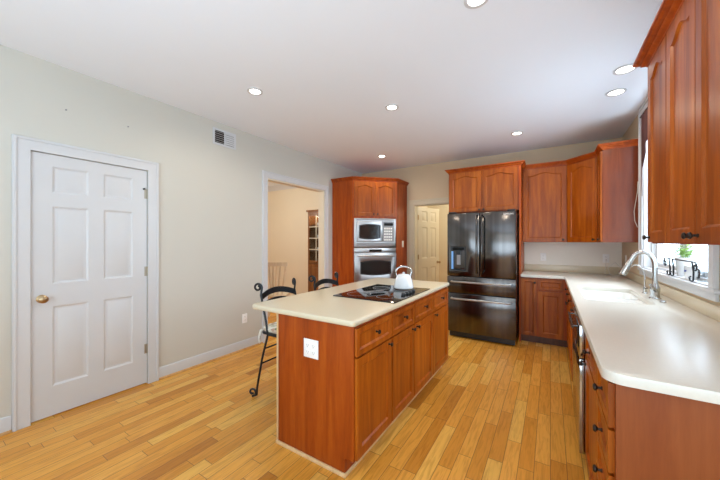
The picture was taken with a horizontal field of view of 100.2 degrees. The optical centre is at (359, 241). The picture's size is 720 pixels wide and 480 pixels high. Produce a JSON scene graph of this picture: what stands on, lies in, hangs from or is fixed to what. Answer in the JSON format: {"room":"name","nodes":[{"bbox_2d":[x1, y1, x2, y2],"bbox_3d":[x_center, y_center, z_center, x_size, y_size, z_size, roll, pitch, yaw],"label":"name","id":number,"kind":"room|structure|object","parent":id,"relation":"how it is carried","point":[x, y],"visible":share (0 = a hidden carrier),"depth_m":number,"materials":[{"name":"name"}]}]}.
{"room":"kitchen","nodes":[
{"label":"kitchen","id":0,"kind":"room"},
{"bbox_2d":[0,45,361,417],"bbox_3d":[-2.326,-0.009,2.523,0.110,2.741,8.977,0,0,32],"label":"wall","id":1,"kind":"structure","parent":0,"point":[210,194],"depth_m":3.11,"materials":[{"name":"paint"}]},
{"bbox_2d":[0,415,11,436],"bbox_3d":[-3.577,1.302,0.420,0.027,0.118,4.085,0,0,32],"label":"baseboard","id":2,"kind":"structure","parent":1,"relation":"attached to","point":[5,423],"depth_m":2.12,"materials":[{"name":"white paint"}]},
{"bbox_2d":[11,134,158,431],"bbox_3d":[-2.229,0.297,2.551,0.028,2.128,0.954,0,0,32],"label":"trim","id":3,"kind":"structure","parent":1,"relation":"attached to","point":[21,146],"depth_m":2.20,"materials":[{"name":"white paint"}]},
{"bbox_2d":[31,151,147,422],"bbox_3d":[-2.226,0.339,2.554,0.106,2.020,0.771,0,0,32],"label":"door","id":4,"kind":"structure","parent":1,"relation":"in","point":[89,268],"depth_m":2.50,"materials":[{"name":"white paint"}]},
{"bbox_2d":[159,334,262,379],"bbox_3d":[-1.637,1.302,3.486,0.027,0.118,1.256,0,0,32],"label":"baseboard","id":5,"kind":"structure","parent":1,"relation":"attached to","point":[180,366],"depth_m":3.35,"materials":[{"name":"white paint"}]},
{"bbox_2d":[213,127,235,149],"bbox_3d":[-1.600,-1.212,3.561,0.008,0.190,0.300,0,0,32],"label":"air vent","id":6,"kind":"object","parent":1,"relation":"in","point":[223,138],"visible":1,"depth_m":3.56,"materials":[{"name":"white metal"}]},
{"bbox_2d":[242,313,246,322],"bbox_3d":[-1.452,0.971,3.794,0.009,0.116,0.072,0,0,32],"label":"wall outlet","id":7,"kind":"object","parent":1,"relation":"attached to","point":[244,316],"visible":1,"depth_m":3.79,"materials":[{"name":"white plastic"}]},
{"bbox_2d":[262,170,328,342],"bbox_3d":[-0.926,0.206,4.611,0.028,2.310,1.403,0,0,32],"label":"trim","id":8,"kind":"structure","parent":1,"relation":"attached to","point":[265,174],"depth_m":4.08,"materials":[{"name":"white paint"}]},
{"bbox_2d":[0,297,588,479],"bbox_3d":[-0.516,1.411,2.457,10.900,0.100,11.000,0,0,32],"label":"floor","id":9,"kind":"structure","parent":0,"point":[491,410],"depth_m":2.18,"materials":[{"name":"brown wood"}]},
{"bbox_2d":[249,278,295,396],"bbox_3d":[-0.589,0.858,2.651,0.623,1.005,0.468,0,0,32],"label":"bar stool","id":10,"kind":"object","parent":9,"relation":"on","point":[270,329],"visible":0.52,"depth_m":2.58,"materials":[{"name":"black metal"}]},
{"bbox_2d":[264,322,276,333],"bbox_3d":[-0.570,0.748,2.639,0.425,0.044,0.400,0,0,32],"label":"cushion","id":11,"kind":"object","parent":10,"relation":"on","point":[271,328],"depth_m":2.53,"materials":[{"name":"fabric"}]},
{"bbox_2d":[268,262,289,316],"bbox_3d":[-1.462,0.854,5.160,0.540,1.016,0.525,0,0,0],"label":"dining chair","id":12,"kind":"object","parent":9,"relation":"on","point":[272,264],"visible":0.42,"depth_m":4.97,"materials":[{"name":"beige wood"}]},
{"bbox_2d":[306,209,317,291],"bbox_3d":[-0.607,0.351,6.307,1.010,2.020,0.430,0,0,32],"label":"china cabinet","id":13,"kind":"object","parent":9,"relation":"on","point":[312,214],"visible":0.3,"depth_m":6.36,"materials":[{"name":"brown wood"}]},
{"bbox_2d":[308,272,338,290],"bbox_3d":[-0.220,0.858,3.216,0.623,1.005,0.468,0,0,32],"label":"bar stool","id":14,"kind":"object","parent":9,"relation":"on","point":[322,281],"visible":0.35,"depth_m":3.32,"materials":[{"name":"black metal"}]},
{"bbox_2d":[276,287,447,477],"bbox_3d":[0.203,0.921,2.620,0.672,0.880,1.825,0,0,32],"label":"kitchen island","id":15,"kind":"object","parent":9,"relation":"on","point":[332,409],"visible":0.99,"depth_m":1.91,"materials":[{"name":"cherry wood"},{"name":"cream solid-surface stone"}]},
{"bbox_2d":[304,338,317,359],"bbox_3d":[-0.306,0.669,1.873,0.118,0.116,0.009,0,0,32],"label":"wall outlet","id":16,"kind":"object","parent":15,"relation":"attached to","point":[310,346],"visible":1,"depth_m":1.87,"materials":[{"name":"white plastic"}]},
{"bbox_2d":[252,278,448,326],"bbox_3d":[0.092,0.463,2.697,0.892,0.034,1.882,0,0,32],"label":"island countertop","id":17,"kind":"structure","parent":15,"relation":"on","point":[321,305],"depth_m":2.12,"materials":[{"name":"beige stone"}]},
{"bbox_2d":[333,284,429,302],"bbox_3d":[0.213,0.431,2.619,0.560,0.028,0.755,0,0,32],"label":"cooktop","id":18,"kind":"object","parent":17,"relation":"in","point":[378,292],"visible":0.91,"depth_m":2.53,"materials":[{"name":"black glass"}]},
{"bbox_2d":[394,266,412,289],"bbox_3d":[0.413,0.332,2.809,0.199,0.212,0.180,0,0,-43],"label":"kettle","id":19,"kind":"object","parent":18,"relation":"on","point":[403,281],"visible":1,"depth_m":2.74,"materials":[{"name":"white metal"}]},
{"bbox_2d":[331,176,408,286],"bbox_3d":[0.202,0.136,5.445,1.031,2.450,1.045,0,0,32],"label":"tall cabinet","id":20,"kind":"object","parent":9,"relation":"on","point":[353,197],"visible":0.74,"depth_m":5.19,"materials":[{"name":"brown wood"}]},
{"bbox_2d":[354,248,395,281],"bbox_3d":[0.225,0.449,5.319,0.742,0.665,0.533,0,0,-13],"label":"wall oven","id":21,"kind":"object","parent":20,"relation":"in","point":[369,263],"visible":0.87,"depth_m":5.12,"materials":[{"name":"silver metal"}]},
{"bbox_2d":[354,218,395,247],"bbox_3d":[0.217,-0.141,5.355,0.742,0.500,0.460,0,0,-13],"label":"microwave","id":22,"kind":"object","parent":20,"relation":"in","point":[368,232],"visible":1,"depth_m":5.14,"materials":[{"name":"silver metal"}]},
{"bbox_2d":[447,209,518,345],"bbox_3d":[1.828,0.473,4.398,0.878,1.775,0.932,0,0,32],"label":"refrigerator","id":23,"kind":"object","parent":9,"relation":"on","point":[483,247],"visible":0.99,"depth_m":4.04,"materials":[{"name":"black metal"}]},
{"bbox_2d":[519,166,523,340],"bbox_3d":[2.338,0.167,4.350,0.020,2.388,0.613,0,0,32],"label":"panel","id":24,"kind":"object","parent":9,"relation":"on","point":[521,243],"visible":0.71,"depth_m":4.09,"materials":[{"name":"brown wood"}]},
{"bbox_2d":[521,277,537,342],"bbox_3d":[2.418,0.921,4.273,0.195,0.880,0.656,0,0,32],"label":"base cabinet","id":25,"kind":"object","parent":9,"relation":"on","point":[529,286],"visible":0.98,"depth_m":4.04,"materials":[{"name":"brown wood"}]},
{"bbox_2d":[538,278,567,346],"bbox_3d":[2.649,0.921,4.145,0.333,0.880,0.625,0,0,32],"label":"base cabinet","id":26,"kind":"object","parent":9,"relation":"on","point":[552,309],"visible":0.92,"depth_m":3.89,"materials":[{"name":"brown wood"}]},
{"bbox_2d":[564,287,570,358],"bbox_3d":[2.634,0.921,3.284,0.660,0.880,0.884,0,0,32],"label":"base cabinet","id":27,"kind":"object","parent":9,"relation":"on","point":[567,303],"visible":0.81,"depth_m":3.40,"materials":[{"name":"brown wood"}]},
{"bbox_2d":[568,295,574,378],"bbox_3d":[2.148,0.921,2.518,0.662,0.880,0.929,0,0,32],"label":"base cabinet","id":28,"kind":"object","parent":9,"relation":"on","point":[570,300],"visible":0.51,"depth_m":2.91,"materials":[{"name":"brown wood"}]},
{"bbox_2d":[521,264,719,404],"bbox_3d":[1.946,0.412,2.643,1.142,0.136,3.924,0,0,32],"label":"countertop","id":29,"kind":"structure","parent":28,"relation":"on","point":[672,347],"depth_m":1.47,"materials":[{"name":"beige stone"}]},
{"bbox_2d":[605,259,619,277],"bbox_3d":[3.212,0.341,3.839,0.152,0.206,0.483,0,0,37],"label":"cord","id":30,"kind":"object","parent":29,"relation":"on","point":[606,259],"visible":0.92,"depth_m":3.84,"materials":[{"name":"white plastic"}]},
{"bbox_2d":[580,290,647,304],"bbox_3d":[2.114,0.577,2.547,0.420,0.192,0.855,0,0,32],"label":"sink","id":31,"kind":"object","parent":29,"relation":"in","point":[622,297],"visible":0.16,"depth_m":2.77,"materials":[{"name":"white ceramic"}]},
{"bbox_2d":[632,264,647,293],"bbox_3d":[2.395,0.322,2.572,0.103,0.244,0.071,0,0,32],"label":"water faucet","id":32,"kind":"object","parent":29,"relation":"on","point":[644,287],"visible":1,"depth_m":2.57,"materials":[{"name":"silver metal"}]},
{"bbox_2d":[619,250,661,299],"bbox_3d":[2.215,0.257,2.385,0.152,0.376,0.228,0,0,-24],"label":"kitchen faucet","id":33,"kind":"object","parent":29,"relation":"on","point":[654,287],"visible":1,"depth_m":2.33,"materials":[{"name":"silver metal"}]},
{"bbox_2d":[568,307,585,453],"bbox_3d":[1.708,0.927,1.882,0.656,0.868,0.600,0,0,32],"label":"dishwasher","id":34,"kind":"object","parent":9,"relation":"on","point":[578,331],"visible":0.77,"depth_m":1.84,"materials":[{"name":"silver metal"}]},
{"bbox_2d":[579,335,596,479],"bbox_3d":[1.438,0.921,1.393,0.660,0.880,0.503,0,0,32],"label":"base cabinet","id":35,"kind":"object","parent":9,"relation":"on","point":[590,363],"visible":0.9,"depth_m":1.61,"materials":[{"name":"brown wood"}]},
{"bbox_2d":[592,364,614,479],"bbox_3d":[1.214,0.921,1.039,0.660,0.880,0.330,0,0,32],"label":"base cabinet","id":36,"kind":"object","parent":9,"relation":"on","point":[604,428],"visible":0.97,"depth_m":1.16,"materials":[{"name":"brown wood"}]},
{"bbox_2d":[615,384,719,479],"bbox_3d":[1.141,0.921,0.877,0.610,0.880,0.019,0,0,32],"label":"end panel","id":37,"kind":"object","parent":9,"relation":"on","point":[659,436],"visible":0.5,"depth_m":0.97,"materials":[{"name":"brown wood"}]},
{"bbox_2d":[0,0,662,185],"bbox_3d":[-0.516,-1.440,2.457,10.900,0.120,11.000,0,0,32],"label":"ceiling","id":38,"kind":"structure","parent":0,"point":[461,80],"depth_m":2.36,"materials":[{"name":"paint"}]},
{"bbox_2d":[247,87,262,94],"bbox_3d":[-0.964,-1.376,2.765,0.136,0.008,0.136,0,0,32],"label":"recessed light","id":39,"kind":"object","parent":38,"relation":"in","point":[252,90],"visible":1,"depth_m":2.76,"materials":[{"name":"white paint"}]},
{"bbox_2d":[385,104,398,110],"bbox_3d":[0.329,-1.376,3.095,0.136,0.008,0.136,0,0,32],"label":"recessed light","id":40,"kind":"object","parent":38,"relation":"in","point":[390,107],"visible":1,"depth_m":3.10,"materials":[{"name":"white paint"}]},
{"bbox_2d":[464,0,487,8],"bbox_3d":[0.662,-1.376,1.711,0.136,0.008,0.136,0,0,32],"label":"recessed light","id":41,"kind":"object","parent":38,"relation":"in","point":[470,4],"visible":1,"depth_m":1.74,"materials":[{"name":"white paint"}]},
{"bbox_2d":[511,131,522,134],"bbox_3d":[2.002,-1.376,3.837,0.136,0.008,0.136,0,0,32],"label":"recessed light","id":42,"kind":"object","parent":38,"relation":"in","point":[516,132],"visible":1,"depth_m":3.83,"materials":[{"name":"white paint"}]},
{"bbox_2d":[605,88,626,96],"bbox_3d":[2.367,-1.376,2.784,0.152,0.008,0.152,0,0,32],"label":"recessed light","id":43,"kind":"object","parent":38,"relation":"in","point":[618,91],"visible":1,"depth_m":2.79,"materials":[{"name":"white paint"}]},
{"bbox_2d":[613,63,636,74],"bbox_3d":[2.123,-1.376,2.411,0.152,0.008,0.152,0,0,32],"label":"recessed light","id":44,"kind":"object","parent":38,"relation":"in","point":[627,68],"visible":0.89,"depth_m":2.41,"materials":[{"name":"white paint"}]},
{"bbox_2d":[428,205,448,281],"bbox_3d":[1.198,-0.009,7.644,8.050,2.741,0.100,0,0,32],"label":"wall","id":45,"kind":"structure","parent":0,"point":[443,209],"depth_m":7.11,"materials":[{"name":"beige paint"}]},
{"bbox_2d":[268,137,621,295],"bbox_3d":[0.235,-0.009,6.129,8.043,2.741,0.144,0,0,32],"label":"wall","id":46,"kind":"structure","parent":0,"point":[287,214],"depth_m":5.49,"materials":[{"name":"beige paint"}]},
{"bbox_2d":[268,184,295,191],"bbox_3d":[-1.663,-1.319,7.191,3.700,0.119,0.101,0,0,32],"label":"ceiling","id":47,"kind":"structure","parent":46,"relation":"attached to","point":[274,187],"depth_m":7.39,"materials":[{"name":"white paint"}]},
{"bbox_2d":[409,197,448,279],"bbox_3d":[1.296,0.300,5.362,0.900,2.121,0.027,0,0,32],"label":"trim","id":48,"kind":"structure","parent":46,"relation":"attached to","point":[412,203],"depth_m":5.56,"materials":[{"name":"beige paint"}]},
{"bbox_2d":[418,207,440,281],"bbox_3d":[1.363,0.349,5.895,0.707,2.000,0.106,0,0,-42],"label":"door","id":49,"kind":"structure","parent":46,"relation":"in","point":[428,218],"depth_m":5.90,"materials":[{"name":"beige paint"}]},
{"bbox_2d":[445,160,525,212],"bbox_3d":[1.923,-0.759,4.594,1.078,0.660,0.644,0,0,32],"label":"upper cabinet","id":50,"kind":"object","parent":46,"relation":"attached to","point":[491,187],"visible":1,"depth_m":4.33,"materials":[{"name":"brown wood"}]},
{"bbox_2d":[540,253,545,260],"bbox_3d":[2.719,0.233,4.466,0.072,0.116,0.009,0,0,32],"label":"wall outlet","id":51,"kind":"object","parent":46,"relation":"attached to","point":[542,255],"visible":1,"depth_m":4.47,"materials":[{"name":"white plastic"}]},
{"bbox_2d":[523,160,566,241],"bbox_3d":[2.645,-0.538,4.312,0.537,1.102,0.350,0,0,32],"label":"upper cabinet","id":52,"kind":"object","parent":46,"relation":"attached to","point":[544,184],"visible":0.97,"depth_m":4.19,"materials":[{"name":"brown wood"}]},
{"bbox_2d":[524,264,621,274],"bbox_3d":[2.990,0.395,4.293,1.141,0.100,0.020,0,0,32],"label":"backsplash","id":53,"kind":"structure","parent":46,"relation":"attached to","point":[529,267],"depth_m":4.26,"materials":[{"name":"beige stone"}]},
{"bbox_2d":[566,152,597,241],"bbox_3d":[3.041,-0.538,3.899,0.627,1.102,0.623,0,0,32],"label":"upper cabinet","id":54,"kind":"object","parent":46,"relation":"attached to","point":[581,170],"visible":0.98,"depth_m":3.84,"materials":[{"name":"brown wood"}]},
{"bbox_2d":[603,254,608,262],"bbox_3d":[3.333,0.233,4.078,0.072,0.116,0.009,0,0,32],"label":"wall outlet","id":55,"kind":"object","parent":46,"relation":"attached to","point":[605,256],"visible":0.97,"depth_m":4.08,"materials":[{"name":"white plastic"}]},
{"bbox_2d":[622,115,719,305],"bbox_3d":[2.378,-0.009,2.126,0.140,2.741,4.337,0,0,32],"label":"wall","id":56,"kind":"structure","parent":0,"point":[628,248],"depth_m":3.40,"materials":[{"name":"beige paint"}]},
{"bbox_2d":[594,139,637,241],"bbox_3d":[2.909,-0.538,3.432,0.354,1.102,0.360,0,0,32],"label":"upper cabinet","id":57,"kind":"object","parent":56,"relation":"attached to","point":[617,162],"visible":0.97,"depth_m":3.32,"materials":[{"name":"brown cherry wood"}]},
{"bbox_2d":[634,182,637,226],"bbox_3d":[2.960,-0.394,3.229,0.036,0.491,0.008,0,0,32],"label":"cord","id":58,"kind":"object","parent":57,"relation":"hanging from","point":[637,182],"visible":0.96,"depth_m":3.23,"materials":[{"name":"white plastic"}]},
{"bbox_2d":[632,0,683,243],"bbox_3d":[1.517,-0.532,1.252,0.375,1.090,1.192,0,0,32],"label":"upper cabinet","id":59,"kind":"object","parent":56,"relation":"attached to","point":[652,53],"visible":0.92,"depth_m":1.62,"materials":[{"name":"brown wood"}]},
{"bbox_2d":[620,271,719,321],"bbox_3d":[2.417,0.403,2.338,0.020,0.083,3.896,0,0,32],"label":"backsplash","id":60,"kind":"structure","parent":56,"relation":"attached to","point":[709,309],"depth_m":2.06,"materials":[{"name":"beige stone"}]},
{"bbox_2d":[637,98,719,301],"bbox_3d":[2.526,-0.510,2.387,0.171,1.708,1.755,0,0,32],"label":"window","id":61,"kind":"structure","parent":56,"relation":"in","point":[707,287],"depth_m":2.87,"materials":[{"name":"white paint"}]},
{"bbox_2d":[640,106,647,185],"bbox_3d":[2.410,-0.832,2.368,0.065,0.785,1.394,0,0,32],"label":"window valance","id":62,"kind":"object","parent":61,"relation":"hanging from","point":[644,117],"visible":0.23,"depth_m":2.86,"materials":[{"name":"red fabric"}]},
{"bbox_2d":[663,257,697,281],"bbox_3d":[2.334,0.202,2.205,0.013,0.140,0.668,0,0,32],"label":"wire rack","id":63,"kind":"object","parent":61,"relation":"on","point":[694,270],"visible":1,"depth_m":2.18,"materials":[{"name":"black metal"}]},
{"bbox_2d":[673,244,697,275],"bbox_3d":[2.473,0.146,2.277,0.148,0.253,0.212,0,0,16],"label":"potted plant","id":64,"kind":"object","parent":61,"relation":"on","point":[680,265],"visible":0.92,"depth_m":2.27,"materials":[{"name":"green plant"}]},
{"bbox_2d":[684,265,704,279],"bbox_3d":[2.340,0.223,2.094,0.099,0.100,0.120,0,0,-2],"label":"mug","id":65,"kind":"object","parent":61,"relation":"on","point":[699,273],"visible":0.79,"depth_m":2.07,"materials":[{"name":"white ceramic"}]},
{"bbox_2d":[666,0,719,244],"bbox_3d":[1.438,-0.513,1.105,0.352,1.052,0.704,0,0,32],"label":"upper cabinet","id":66,"kind":"object","parent":56,"relation":"attached to","point":[693,36],"visible":1,"depth_m":1.20,"materials":[{"name":"brown wood"}]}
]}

